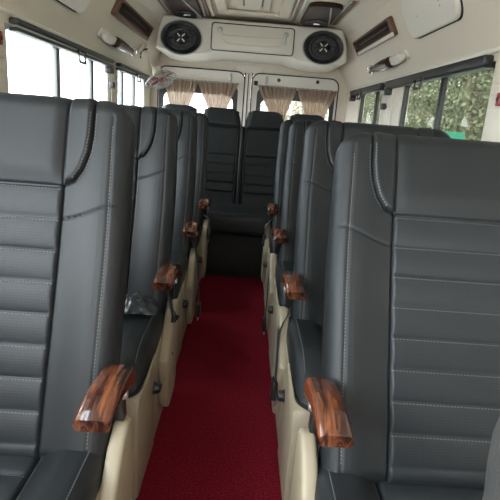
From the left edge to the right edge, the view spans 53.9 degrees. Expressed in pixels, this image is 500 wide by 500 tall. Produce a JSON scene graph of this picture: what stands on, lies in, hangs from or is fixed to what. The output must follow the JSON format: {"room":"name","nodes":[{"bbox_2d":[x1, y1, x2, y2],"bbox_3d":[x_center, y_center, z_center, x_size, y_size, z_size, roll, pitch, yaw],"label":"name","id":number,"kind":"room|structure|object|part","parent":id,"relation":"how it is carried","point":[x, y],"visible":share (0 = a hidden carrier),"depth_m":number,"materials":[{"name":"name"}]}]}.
{"room":"vehicle interior","nodes":[
{"label":"vehicle interior","id":0,"kind":"room"},
{"bbox_2d":[0,12,149,105],"bbox_3d":[-0.978,-0.372,1.868,0.045,1.950,5.910,4,15,-1],"label":"wall","id":1,"kind":"structure","parent":0,"point":[4,18],"depth_m":3.30,"materials":[{"name":"beige plastic"}]},
{"bbox_2d":[0,31,2,44],"bbox_3d":[-0.902,-0.767,1.773,0.018,0.048,0.032,4,15,-1],"label":"button","id":2,"kind":"object","parent":1,"relation":"attached to","point":[1,32],"visible":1,"depth_m":1.77,"materials":[{"name":"red plastic"}]},
{"bbox_2d":[0,27,8,92],"bbox_3d":[-0.930,-0.577,1.783,0.018,0.455,0.230,4,15,-1],"label":"trim","id":3,"kind":"structure","parent":1,"relation":"attached to","point":[4,87],"depth_m":1.83,"materials":[{"name":"beige plastic"}]},
{"bbox_2d":[4,23,107,100],"bbox_3d":[-0.965,-0.797,2.603,0.028,0.512,1.450,4,15,-1],"label":"window","id":4,"kind":"structure","parent":1,"relation":"in","point":[55,51],"depth_m":2.44,"materials":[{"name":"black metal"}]},
{"bbox_2d":[9,17,113,73],"bbox_3d":[-0.896,-1.017,2.545,0.054,0.092,1.390,4,15,-1],"label":"window blind","id":5,"kind":"object","parent":4,"relation":"attached to","point":[19,26],"visible":1,"depth_m":2.28,"materials":[{"name":"grey metal"}]},
{"bbox_3d":[-0.882,-1.012,2.583,0.022,0.064,0.117,4,15,-1],"label":"pull handle","id":6,"kind":"part","parent":5,"relation":"part of","materials":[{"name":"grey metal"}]},
{"bbox_2d":[56,0,90,12],"bbox_3d":[-0.783,-1.143,1.973,0.119,0.204,0.922,4,15,-1],"label":"panel","id":7,"kind":"object","parent":1,"relation":"attached to","point":[79,6],"visible":1,"depth_m":2.30,"materials":[{"name":"beige plastic"}]},
{"bbox_2d":[0,6,151,76],"bbox_3d":[-0.913,-0.867,1.736,0.020,0.020,5.910,4,15,-1],"label":"trim","id":8,"kind":"structure","parent":1,"relation":"attached to","point":[2,9],"depth_m":2.32,"materials":[{"name":"beige"}]},
{"bbox_2d":[0,0,162,73],"bbox_3d":[-0.826,-1.281,2.583,0.214,0.366,4.060,4,15,-1],"label":"wall panel","id":9,"kind":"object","parent":1,"relation":"attached to","point":[83,27],"depth_m":2.70,"materials":[{"name":"beige plastic"}]},
{"bbox_2d":[109,82,114,88],"bbox_3d":[-0.911,-1.089,3.250,0.028,0.040,0.050,4,15,-1],"label":"bracket","id":10,"kind":"object","parent":1,"relation":"attached to","point":[111,84],"visible":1,"depth_m":3.23,"materials":[{"name":"black plastic"}]},
{"bbox_2d":[110,69,117,103],"bbox_3d":[-0.937,-1.010,3.401,0.018,0.455,0.160,4,15,-1],"label":"trim","id":11,"kind":"structure","parent":1,"relation":"attached to","point":[113,77],"depth_m":3.35,"materials":[{"name":"beige plastic"}]},
{"bbox_2d":[97,28,136,56],"bbox_3d":[-0.839,-1.337,3.206,0.090,0.084,0.812,4,15,-1],"label":"reading lamp","id":12,"kind":"object","parent":1,"relation":"attached to","point":[116,42],"visible":1,"depth_m":3.04,"materials":[{"name":"beige plastic"}]},
{"bbox_3d":[-0.866,-1.347,3.176,0.032,0.053,0.760,4,15,-1],"label":"plate","id":13,"kind":"part","parent":12,"relation":"part of","materials":[{"name":"beige plastic"}]},
{"bbox_2d":[117,70,143,106],"bbox_3d":[-0.971,-1.160,3.961,0.028,0.512,0.980,4,15,-1],"label":"window","id":14,"kind":"structure","parent":1,"relation":"in","point":[121,74],"depth_m":4.01,"materials":[{"name":"glass"}]},
{"bbox_2d":[116,63,149,85],"bbox_3d":[-0.902,-1.375,3.883,0.054,0.092,1.020,4,15,-1],"label":"window blind","id":15,"kind":"object","parent":14,"relation":"attached to","point":[121,67],"visible":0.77,"depth_m":3.77,"materials":[{"name":"grey metal"}]},
{"bbox_3d":[-0.888,-1.368,3.916,0.022,0.064,0.117,4,15,-1],"label":"pull handle","id":16,"kind":"part","parent":15,"relation":"part of","materials":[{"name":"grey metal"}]},
{"bbox_2d":[111,0,152,40],"bbox_3d":[-0.767,-1.524,3.274,0.071,0.109,0.980,4,15,-1],"label":"air vent","id":17,"kind":"object","parent":1,"relation":"attached to","point":[122,10],"visible":1,"depth_m":3.16,"materials":[{"name":"brown plastic"}]},
{"bbox_2d":[138,43,175,89],"bbox_3d":[-0.707,-1.384,3.700,0.305,0.339,0.271,4,15,-1],"label":"fan","id":18,"kind":"object","parent":1,"relation":"attached to","point":[158,73],"visible":1,"depth_m":3.69,"materials":[{"name":"white plastic"}]},
{"bbox_3d":[-0.759,-1.440,3.738,0.156,0.177,0.031,13,17,30],"label":"arm","id":19,"kind":"part","parent":18,"relation":"part of","materials":[{"name":"beige plastic"}]},
{"bbox_3d":[-0.694,-1.338,3.709,0.091,0.099,0.086,4,15,-1],"label":"motor","id":20,"kind":"part","parent":18,"relation":"part of","materials":[{"name":"beige plastic"}]},
{"bbox_2d":[135,271,281,499],"bbox_3d":[-0.101,0.630,2.140,1.960,0.030,5.910,4,15,-1],"label":"floor","id":21,"kind":"structure","parent":0,"point":[215,438],"depth_m":1.99,"materials":[{"name":"red carpet"}]},
{"bbox_2d":[0,92,135,499],"bbox_3d":[-0.581,0.280,0.972,0.656,1.163,0.831,4,15,-1],"label":"passenger seat","id":22,"kind":"object","parent":21,"relation":"on","point":[67,165],"visible":1,"depth_m":1.09,"materials":[{"name":"grey leather"}]},
{"bbox_2d":[0,449,104,499],"bbox_3d":[-0.619,0.531,0.877,0.602,0.143,0.497,4,15,-1],"label":"cushion","id":23,"kind":"object","parent":22,"relation":"on","point":[25,474],"depth_m":1.01,"materials":[{"name":"grey leather"}]},
{"bbox_3d":[-0.291,0.294,1.001,0.071,0.071,0.205,4,15,-1],"label":"armrest","id":24,"kind":"part","parent":22,"relation":"part of","materials":[{"name":"brown wood"}]},
{"bbox_2d":[118,104,180,498],"bbox_3d":[-0.577,0.080,1.724,0.661,1.163,0.825,4,15,-1],"label":"passenger seat","id":25,"kind":"object","parent":21,"relation":"on","point":[149,342],"visible":0.33,"depth_m":1.83,"materials":[{"name":"grey leather"}]},
{"bbox_2d":[124,291,159,314],"bbox_3d":[-0.407,0.181,1.742,0.170,0.058,0.106,4,15,-1],"label":"film","id":26,"kind":"object","parent":25,"relation":"on","point":[135,303],"visible":0.79,"depth_m":1.72,"materials":[{"name":"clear plastic"}]},
{"bbox_2d":[120,311,163,397],"bbox_3d":[-0.621,0.320,1.628,0.602,0.143,0.497,4,15,-1],"label":"cushion","id":27,"kind":"object","parent":25,"relation":"on","point":[142,347],"depth_m":1.59,"materials":[{"name":"grey leather"}]},
{"bbox_3d":[-0.594,-0.153,1.893,0.600,0.835,0.126,4,-5,-1],"label":"backrest","id":28,"kind":"part","parent":25,"relation":"part of","materials":[{"name":"grey leather"}]},
{"bbox_3d":[-0.313,0.466,1.661,0.027,0.048,0.048,4,15,-1],"label":"recline knob","id":29,"kind":"part","parent":25,"relation":"part of","materials":[{"name":"black plastic"}]},
{"bbox_3d":[-0.295,0.092,1.755,0.071,0.071,0.205,4,15,-1],"label":"armrest","id":30,"kind":"part","parent":25,"relation":"part of","materials":[{"name":"brown wood"}]},
{"bbox_2d":[167,109,200,363],"bbox_3d":[-0.571,-0.121,2.478,0.679,1.163,0.825,4,15,-1],"label":"passenger seat","id":31,"kind":"object","parent":21,"relation":"on","point":[185,229],"visible":0.23,"depth_m":2.58,"materials":[{"name":"grey leather"}]},
{"bbox_2d":[167,253,188,300],"bbox_3d":[-0.625,0.118,2.381,0.602,0.143,0.497,4,15,-1],"label":"cushion","id":32,"kind":"object","parent":31,"relation":"on","point":[182,259],"depth_m":2.44,"materials":[{"name":"grey leather"}]},
{"bbox_3d":[-0.597,-0.355,2.647,0.600,0.835,0.126,4,-5,-1],"label":"backrest","id":33,"kind":"part","parent":31,"relation":"part of","materials":[{"name":"grey leather"}]},
{"bbox_3d":[-0.316,0.265,2.414,0.027,0.048,0.048,4,15,-1],"label":"recline knob","id":34,"kind":"part","parent":31,"relation":"part of","materials":[{"name":"black plastic"}]},
{"bbox_3d":[-0.298,-0.109,2.508,0.071,0.071,0.205,4,15,-1],"label":"armrest","id":35,"kind":"part","parent":31,"relation":"part of","materials":[{"name":"brown wood"}]},
{"bbox_2d":[172,110,210,294],"bbox_3d":[-0.583,-0.323,3.231,0.663,1.163,0.825,4,15,-1],"label":"passenger seat","id":36,"kind":"object","parent":21,"relation":"on","point":[202,203],"visible":0.2,"depth_m":3.34,"materials":[{"name":"grey leather"}]},
{"bbox_3d":[-0.600,-0.556,3.400,0.600,0.835,0.126,4,-5,-1],"label":"backrest","id":37,"kind":"part","parent":36,"relation":"part of","materials":[{"name":"grey leather"}]},
{"bbox_2d":[190,225,201,248],"bbox_3d":[-0.628,-0.083,3.135,0.602,0.143,0.497,4,15,-1],"label":"cushion","id":38,"kind":"object","parent":36,"relation":"on","point":[198,238],"depth_m":3.19,"materials":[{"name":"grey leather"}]},
{"bbox_3d":[-0.301,-0.311,3.262,0.071,0.071,0.205,4,15,-1],"label":"armrest","id":39,"kind":"part","parent":36,"relation":"part of","materials":[{"name":"brown wood"}]},
{"bbox_2d":[162,104,324,274],"bbox_3d":[-0.083,-0.493,3.915,1.600,1.217,0.780,4,15,-1],"label":"bench","id":40,"kind":"object","parent":21,"relation":"on","point":[241,160],"visible":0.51,"depth_m":4.01,"materials":[{"name":"grey leather"}]},
{"bbox_3d":[-0.610,-0.801,4.054,0.338,0.795,0.122,4,-4,-1],"label":"backrest","id":41,"kind":"part","parent":40,"relation":"part of","materials":[{"name":"grey leather"}]},
{"bbox_3d":[-0.259,-0.776,4.063,0.338,0.795,0.122,4,-4,-1],"label":"backrest","id":42,"kind":"part","parent":40,"relation":"part of","materials":[{"name":"grey leather"}]},
{"bbox_2d":[203,202,271,237],"bbox_3d":[-0.099,-0.245,3.852,1.600,0.175,0.530,4,15,-1],"label":"cushion","id":43,"kind":"object","parent":40,"relation":"on","point":[228,219],"depth_m":3.61,"materials":[{"name":"grey leather"}]},
{"bbox_3d":[0.103,-0.751,4.071,0.338,0.795,0.122,4,-4,-1],"label":"backrest","id":44,"kind":"part","parent":40,"relation":"part of","materials":[{"name":"grey leather"}]},
{"bbox_3d":[0.454,-0.726,4.079,0.338,0.795,0.122,4,-4,-1],"label":"backrest","id":45,"kind":"part","parent":40,"relation":"part of","materials":[{"name":"grey leather"}]},
{"bbox_2d":[262,120,314,376],"bbox_3d":[0.433,-0.050,2.502,0.664,1.163,0.825,4,15,-1],"label":"passenger seat","id":46,"kind":"object","parent":21,"relation":"on","point":[284,236],"visible":0.25,"depth_m":2.59,"materials":[{"name":"grey leather"}]},
{"bbox_3d":[0.101,0.294,2.424,0.027,0.048,0.048,4,15,-1],"label":"recline knob","id":47,"kind":"part","parent":46,"relation":"part of","materials":[{"name":"black plastic"}]},
{"bbox_3d":[0.153,-0.077,2.519,0.071,0.071,0.205,4,15,-1],"label":"armrest","id":48,"kind":"part","parent":46,"relation":"part of","materials":[{"name":"brown wood"}]},
{"bbox_2d":[275,259,293,305],"bbox_3d":[0.431,0.194,2.406,0.602,0.143,0.497,4,15,-1],"label":"cushion","id":49,"kind":"object","parent":46,"relation":"on","point":[281,265],"depth_m":2.41,"materials":[{"name":"grey leather"}]},
{"bbox_3d":[0.477,-0.278,2.672,0.600,0.835,0.126,4,-5,-1],"label":"backrest","id":50,"kind":"part","parent":46,"relation":"part of","materials":[{"name":"grey leather"}]},
{"bbox_2d":[261,120,315,304],"bbox_3d":[0.430,-0.251,3.255,0.662,1.163,0.825,4,15,-1],"label":"passenger seat","id":51,"kind":"object","parent":21,"relation":"on","point":[274,208],"visible":0.13,"depth_m":3.35,"materials":[{"name":"grey leather"}]},
{"bbox_3d":[0.149,-0.279,3.272,0.071,0.071,0.205,4,15,-1],"label":"armrest","id":52,"kind":"part","parent":51,"relation":"part of","materials":[{"name":"brown wood"}]},
{"bbox_2d":[269,228,278,259],"bbox_3d":[0.428,-0.008,3.160,0.602,0.143,0.497,4,15,-1],"label":"cushion","id":53,"kind":"object","parent":51,"relation":"on","point":[271,243],"depth_m":3.10,"materials":[{"name":"grey leather"}]},
{"bbox_3d":[0.474,-0.480,3.426,0.600,0.835,0.126,4,-5,-1],"label":"backrest","id":54,"kind":"part","parent":51,"relation":"part of","materials":[{"name":"grey leather"}]},
{"bbox_2d":[270,120,450,499],"bbox_3d":[0.436,0.152,1.748,0.664,1.163,0.825,4,15,-1],"label":"passenger seat","id":55,"kind":"object","parent":21,"relation":"on","point":[297,357],"visible":0.26,"depth_m":1.84,"materials":[{"name":"grey leather"}]},
{"bbox_3d":[0.104,0.496,1.670,0.027,0.048,0.048,4,15,-1],"label":"recline knob","id":56,"kind":"part","parent":55,"relation":"part of","materials":[{"name":"black plastic"}]},
{"bbox_3d":[0.156,0.124,1.765,0.071,0.071,0.205,4,15,-1],"label":"armrest","id":57,"kind":"part","parent":55,"relation":"part of","materials":[{"name":"brown wood"}]},
{"bbox_2d":[287,316,322,411],"bbox_3d":[0.435,0.395,1.653,0.602,0.143,0.497,4,15,-1],"label":"cushion","id":58,"kind":"object","parent":55,"relation":"on","point":[304,333],"depth_m":1.59,"materials":[{"name":"grey leather"}]},
{"bbox_3d":[0.480,-0.077,1.919,0.600,0.835,0.126,4,-5,-1],"label":"backrest","id":59,"kind":"part","parent":55,"relation":"part of","materials":[{"name":"grey leather"}]},
{"bbox_2d":[289,132,499,499],"bbox_3d":[0.443,0.359,1.026,0.654,1.137,0.882,4,15,-1],"label":"passenger seat","id":60,"kind":"object","parent":21,"relation":"on","point":[404,404],"visible":0.99,"depth_m":1.13,"materials":[{"name":"grey leather"}]},
{"bbox_3d":[0.160,0.326,1.012,0.071,0.071,0.205,4,15,-1],"label":"armrest","id":61,"kind":"part","parent":60,"relation":"part of","materials":[{"name":"brown wood"}]},
{"bbox_2d":[315,458,483,499],"bbox_3d":[0.436,0.618,0.905,0.602,0.143,0.497,4,15,-1],"label":"cushion","id":62,"kind":"object","parent":60,"relation":"on","point":[383,481],"depth_m":1.07,"materials":[{"name":"grey leather"}]},
{"bbox_2d":[482,415,499,499],"bbox_3d":[0.426,0.634,0.399,0.421,0.930,0.440,4,15,-1],"label":"seat","id":63,"kind":"object","parent":21,"relation":"on","point":[492,478],"visible":1,"depth_m":0.49,"materials":[{"name":"grey fabric"}]},
{"bbox_2d":[150,53,347,122],"bbox_3d":[-0.041,-1.075,4.769,1.940,1.950,0.050,4,15,-1],"label":"wall","id":64,"kind":"structure","parent":0,"point":[336,74],"depth_m":4.59,"materials":[{"name":"beige plastic"}]},
{"bbox_2d":[157,65,244,124],"bbox_3d":[-0.504,-0.945,4.780,0.816,1.555,0.063,4,15,-1],"label":"door","id":65,"kind":"structure","parent":64,"relation":"in","point":[192,73],"depth_m":4.59,"materials":[{"name":"white plastic"}]},
{"bbox_2d":[166,78,238,84],"bbox_3d":[-0.457,-1.571,4.573,0.720,0.012,0.053,4,15,-1],"label":"curtain rod","id":66,"kind":"object","parent":65,"relation":"attached to","point":[166,78],"visible":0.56,"depth_m":4.55,"materials":[{"name":"grey metal"}]},
{"bbox_2d":[164,78,197,104],"bbox_3d":[-0.659,-1.345,4.611,0.324,0.500,0.046,4,15,-1],"label":"curtain","id":67,"kind":"object","parent":66,"relation":"hanging from","point":[181,92],"visible":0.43,"depth_m":4.58,"materials":[{"name":"beige fabric"}]},
{"bbox_2d":[198,80,237,107],"bbox_3d":[-0.316,-1.321,4.619,0.375,0.500,0.047,4,15,-1],"label":"curtain","id":68,"kind":"object","parent":66,"relation":"hanging from","point":[219,95],"visible":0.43,"depth_m":4.58,"materials":[{"name":"beige fabric"}]},
{"bbox_2d":[237,65,261,126],"bbox_3d":[-0.066,-0.940,4.782,0.230,1.600,0.075,4,15,-1],"label":"trim","id":69,"kind":"structure","parent":64,"relation":"attached to","point":[249,70],"depth_m":4.58,"materials":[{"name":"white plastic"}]},
{"bbox_2d":[250,73,338,120],"bbox_3d":[0.374,-0.881,4.794,0.823,1.555,0.075,4,15,-1],"label":"door","id":70,"kind":"structure","parent":64,"relation":"in","point":[267,79],"depth_m":4.61,"materials":[{"name":"white plastic"}]},
{"bbox_2d":[258,85,337,91],"bbox_3d":[0.444,-1.507,4.594,0.747,0.012,0.053,4,15,-1],"label":"curtain rod","id":71,"kind":"object","parent":70,"relation":"attached to","point":[258,85],"visible":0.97,"depth_m":4.57,"materials":[{"name":"grey metal"}]},
{"bbox_2d":[259,85,296,120],"bbox_3d":[0.241,-1.281,4.632,0.360,0.500,0.047,4,15,-1],"label":"curtain","id":72,"kind":"object","parent":71,"relation":"hanging from","point":[279,100],"visible":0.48,"depth_m":4.59,"materials":[{"name":"beige fabric"}]},
{"bbox_2d":[298,88,336,117],"bbox_3d":[0.611,-1.255,4.640,0.372,0.500,0.046,4,15,-1],"label":"curtain","id":73,"kind":"object","parent":71,"relation":"hanging from","point":[316,102],"visible":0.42,"depth_m":4.60,"materials":[{"name":"beige fabric"}]},
{"bbox_2d":[139,0,390,37],"bbox_3d":[0.037,-1.199,1.651,1.518,0.115,5.910,4,15,-1],"label":"ceiling","id":74,"kind":"structure","parent":0,"point":[365,9],"depth_m":3.48,"materials":[{"name":"beige plastic"}]},
{"bbox_2d":[157,0,214,18],"bbox_3d":[-0.451,-1.683,3.373,0.370,0.066,0.810,4,15,-1],"label":"console","id":75,"kind":"object","parent":74,"relation":"attached to","point":[194,9],"visible":1,"depth_m":3.42,"materials":[{"name":"brown"}]},
{"bbox_3d":[-0.615,-1.695,3.343,0.024,0.012,0.740,4,15,-1],"label":"rail","id":76,"kind":"part","parent":75,"relation":"part of","materials":[{"name":"brown"}]},
{"bbox_3d":[-0.595,-1.694,3.343,0.018,0.012,0.740,4,15,-1],"label":"rail","id":77,"kind":"part","parent":75,"relation":"part of","materials":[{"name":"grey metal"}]},
{"bbox_3d":[-0.331,-1.675,3.350,0.016,0.012,0.740,4,15,-1],"label":"rail","id":78,"kind":"part","parent":75,"relation":"part of","materials":[{"name":"grey metal"}]},
{"bbox_3d":[-0.306,-1.673,3.350,0.028,0.012,0.740,4,15,-1],"label":"rail","id":79,"kind":"part","parent":75,"relation":"part of","materials":[{"name":"brown"}]},
{"bbox_2d":[156,15,345,71],"bbox_3d":[0.017,-1.714,4.137,1.500,0.267,0.722,4,15,-1],"label":"speaker panel","id":80,"kind":"object","parent":74,"relation":"attached to","point":[226,40],"visible":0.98,"depth_m":3.81,"materials":[{"name":"cream plastic"}]},
{"bbox_2d":[160,20,202,55],"bbox_3d":[-0.531,-1.638,3.788,0.332,0.256,0.033,4,15,-1],"label":"speaker","id":81,"kind":"object","parent":80,"relation":"attached to","point":[179,37],"visible":1,"depth_m":3.79},
{"bbox_3d":[0.021,-1.631,3.804,0.630,0.188,0.016,4,15,-1],"label":"cabinet door","id":82,"kind":"part","parent":80,"relation":"part of","materials":[{"name":"beige plastic"}]},
{"bbox_2d":[302,30,344,64],"bbox_3d":[0.570,-1.570,3.811,0.332,0.256,0.033,4,15,-1],"label":"speaker","id":83,"kind":"object","parent":80,"relation":"attached to","point":[321,47],"visible":1,"depth_m":3.81},
{"bbox_2d":[214,0,294,18],"bbox_3d":[0.028,-1.444,2.533,0.520,0.026,2.240,4,15,-1],"label":"ceiling panel","id":84,"kind":"object","parent":74,"relation":"attached to","point":[258,6],"visible":1,"depth_m":3.40,"materials":[{"name":"beige plastic"}]},
{"bbox_3d":[0.028,-1.444,2.512,0.230,0.014,2.000,4,15,-1],"label":"raised panel","id":85,"kind":"part","parent":84,"relation":"part of","materials":[{"name":"beige plastic"}]},
{"bbox_2d":[290,0,359,26],"bbox_3d":[0.486,-1.601,3.337,0.370,0.066,0.810,4,15,-1],"label":"console","id":86,"kind":"object","parent":74,"relation":"attached to","point":[310,13],"visible":1,"depth_m":3.23,"materials":[{"name":"brown plastic"}]},
{"bbox_3d":[0.322,-1.613,3.307,0.024,0.012,0.740,4,15,-1],"label":"rail","id":87,"kind":"part","parent":86,"relation":"part of","materials":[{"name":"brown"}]},
{"bbox_3d":[0.342,-1.612,3.307,0.018,0.012,0.740,4,15,-1],"label":"rail","id":88,"kind":"part","parent":86,"relation":"part of","materials":[{"name":"grey metal"}]},
{"bbox_3d":[0.607,-1.593,3.314,0.016,0.012,0.740,4,15,-1],"label":"rail","id":89,"kind":"part","parent":86,"relation":"part of","materials":[{"name":"grey metal"}]},
{"bbox_3d":[0.631,-1.591,3.314,0.028,0.012,0.740,4,15,-1],"label":"rail","id":90,"kind":"part","parent":86,"relation":"part of","materials":[{"name":"brown"}]},
{"bbox_2d":[344,52,499,125],"bbox_3d":[0.905,-0.030,1.968,0.045,1.520,5.910,4,15,-1],"label":"wall","id":91,"kind":"structure","parent":0,"point":[352,108],"depth_m":3.14,"materials":[{"name":"beige plastic"}]},
{"bbox_2d":[358,91,380,123],"bbox_3d":[0.929,-0.973,3.812,0.028,0.512,0.740,4,15,-1],"label":"window","id":92,"kind":"structure","parent":91,"relation":"in","point":[377,97],"depth_m":3.67,"materials":[{"name":"black plastic"}]},
{"bbox_2d":[349,83,384,101],"bbox_3d":[0.895,-1.230,3.862,0.054,0.092,1.010,4,15,-1],"label":"window blind","id":93,"kind":"object","parent":92,"relation":"attached to","point":[378,87],"visible":0.93,"depth_m":3.78,"materials":[{"name":"black plastic"}]},
{"bbox_2d":[353,16,397,55],"bbox_3d":[0.806,-1.390,3.234,0.075,0.108,0.980,4,15,-1],"label":"air vent","id":94,"kind":"object","parent":91,"relation":"attached to","point":[386,29],"visible":1,"depth_m":3.12,"materials":[{"name":"brown plastic"}]},
{"bbox_2d":[380,103,386,109],"bbox_3d":[0.890,-0.957,3.278,0.033,0.040,0.060,4,15,-1],"label":"bracket","id":95,"kind":"object","parent":91,"relation":"attached to","point":[383,106],"visible":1,"depth_m":3.25,"materials":[{"name":"black plastic"}]},
{"bbox_2d":[378,89,393,124],"bbox_3d":[0.900,-0.847,3.323,0.018,0.455,0.250,4,15,-1],"label":"trim","id":96,"kind":"structure","parent":91,"relation":"attached to","point":[384,116],"depth_m":3.24,"materials":[{"name":"beige plastic"}]},
{"bbox_2d":[367,50,409,73],"bbox_3d":[0.857,-1.190,3.149,0.090,0.084,0.812,4,15,-1],"label":"reading lamp","id":97,"kind":"object","parent":91,"relation":"attached to","point":[389,62],"visible":1,"depth_m":2.98,"materials":[{"name":"beige plastic"}]},
{"bbox_3d":[0.886,-1.196,3.121,0.034,0.052,0.760,4,15,-1],"label":"plate","id":98,"kind":"part","parent":97,"relation":"part of","materials":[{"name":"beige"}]},
{"bbox_2d":[339,0,499,89],"bbox_3d":[0.867,-0.922,1.729,0.221,0.365,5.910,4,15,-1],"label":"wall panel","id":99,"kind":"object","parent":91,"relation":"attached to","point":[478,30],"depth_m":2.56,"materials":[{"name":"beige plastic"}]},
{"bbox_2d":[347,47,499,91],"bbox_3d":[0.933,-0.735,1.779,0.020,0.020,5.910,4,15,-1],"label":"trim","id":100,"kind":"structure","parent":91,"relation":"attached to","point":[497,49],"depth_m":2.35,"materials":[{"name":"beige plastic"}]},
{"bbox_2d":[401,0,462,38],"bbox_3d":[0.819,-1.115,2.247,0.126,0.200,0.622,4,15,-1],"label":"panel","id":101,"kind":"object","parent":91,"relation":"attached to","point":[423,18],"visible":1,"depth_m":2.25,"materials":[{"name":"cream plastic"}]},
{"bbox_2d":[399,62,495,129],"bbox_3d":[0.935,-0.617,2.479,0.028,0.512,1.140,4,15,-1],"label":"window","id":102,"kind":"structure","parent":91,"relation":"in","point":[444,81],"depth_m":2.43,"materials":[{"name":"black plastic"}]},
{"bbox_2d":[384,55,493,95],"bbox_3d":[0.901,-0.882,2.560,0.054,0.092,1.405,4,15,-1],"label":"window blind","id":103,"kind":"object","parent":102,"relation":"attached to","point":[483,62],"visible":0.99,"depth_m":2.28,"materials":[{"name":"black plastic"}]},
{"bbox_3d":[0.883,-0.875,2.585,0.022,0.064,0.117,4,15,-1],"label":"pull handle","id":104,"kind":"part","parent":103,"relation":"part of","materials":[{"name":"black plastic"}]},
{"bbox_2d":[481,67,499,141],"bbox_3d":[0.907,-0.442,1.811,0.018,0.455,0.200,4,15,-1],"label":"trim","id":105,"kind":"structure","parent":91,"relation":"attached to","point":[491,130],"depth_m":1.83,"materials":[{"name":"beige plastic"}]},
{"bbox_2d":[495,93,499,105],"bbox_3d":[0.901,-0.545,1.778,0.018,0.048,0.032,4,15,-1],"label":"button","id":106,"kind":"object","parent":91,"relation":"attached to","point":[497,103],"visible":1,"depth_m":1.77,"materials":[{"name":"red plastic"}]},
{"label":"outside","id":107,"kind":"structure","parent":0,"visible":0},
{"bbox_3d":[-0.218,-0.780,10.142,120.000,0.050,140.000,4,15,-1],"label":"ground","id":108,"kind":"structure","parent":107,"visible":0},
{"bbox_2d":[232,81,379,123],"bbox_3d":[1.266,-3.462,12.964,5.058,5.301,5.037,14,17,31],"label":"tree","id":109,"kind":"object","parent":108,"relation":"on","point":[295,108],"visible":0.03,"depth_m":12.47,"materials":[{"name":"green plant"}]},
{"bbox_2d":[326,80,458,125],"bbox_3d":[4.289,-5.633,15.752,6.794,9.043,7.165,8,15,11],"label":"tree","id":110,"kind":"object","parent":108,"relation":"on","point":[371,96],"visible":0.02,"depth_m":15.60,"materials":[{"name":"green plant"}]},
{"bbox_2d":[362,69,493,140],"bbox_3d":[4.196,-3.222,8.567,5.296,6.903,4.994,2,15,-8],"label":"tree","id":111,"kind":"object","parent":108,"relation":"on","point":[468,107],"visible":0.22,"depth_m":8.50,"materials":[{"name":"green plant"}]},
{"bbox_2d":[406,69,493,139],"bbox_3d":[5.972,-3.828,10.116,5.811,8.096,6.587,5,15,3],"label":"tree","id":112,"kind":"object","parent":108,"relation":"on","point":[493,69],"visible":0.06,"depth_m":10.25,"materials":[{"name":"green plant"}]},
{"bbox_2d":[444,131,464,138],"bbox_3d":[2.719,-0.739,7.081,0.400,1.885,0.040,4,15,-1],"label":"fence","id":113,"kind":"object","parent":108,"relation":"on","point":[454,135],"visible":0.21,"depth_m":6.83,"materials":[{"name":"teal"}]}
]}

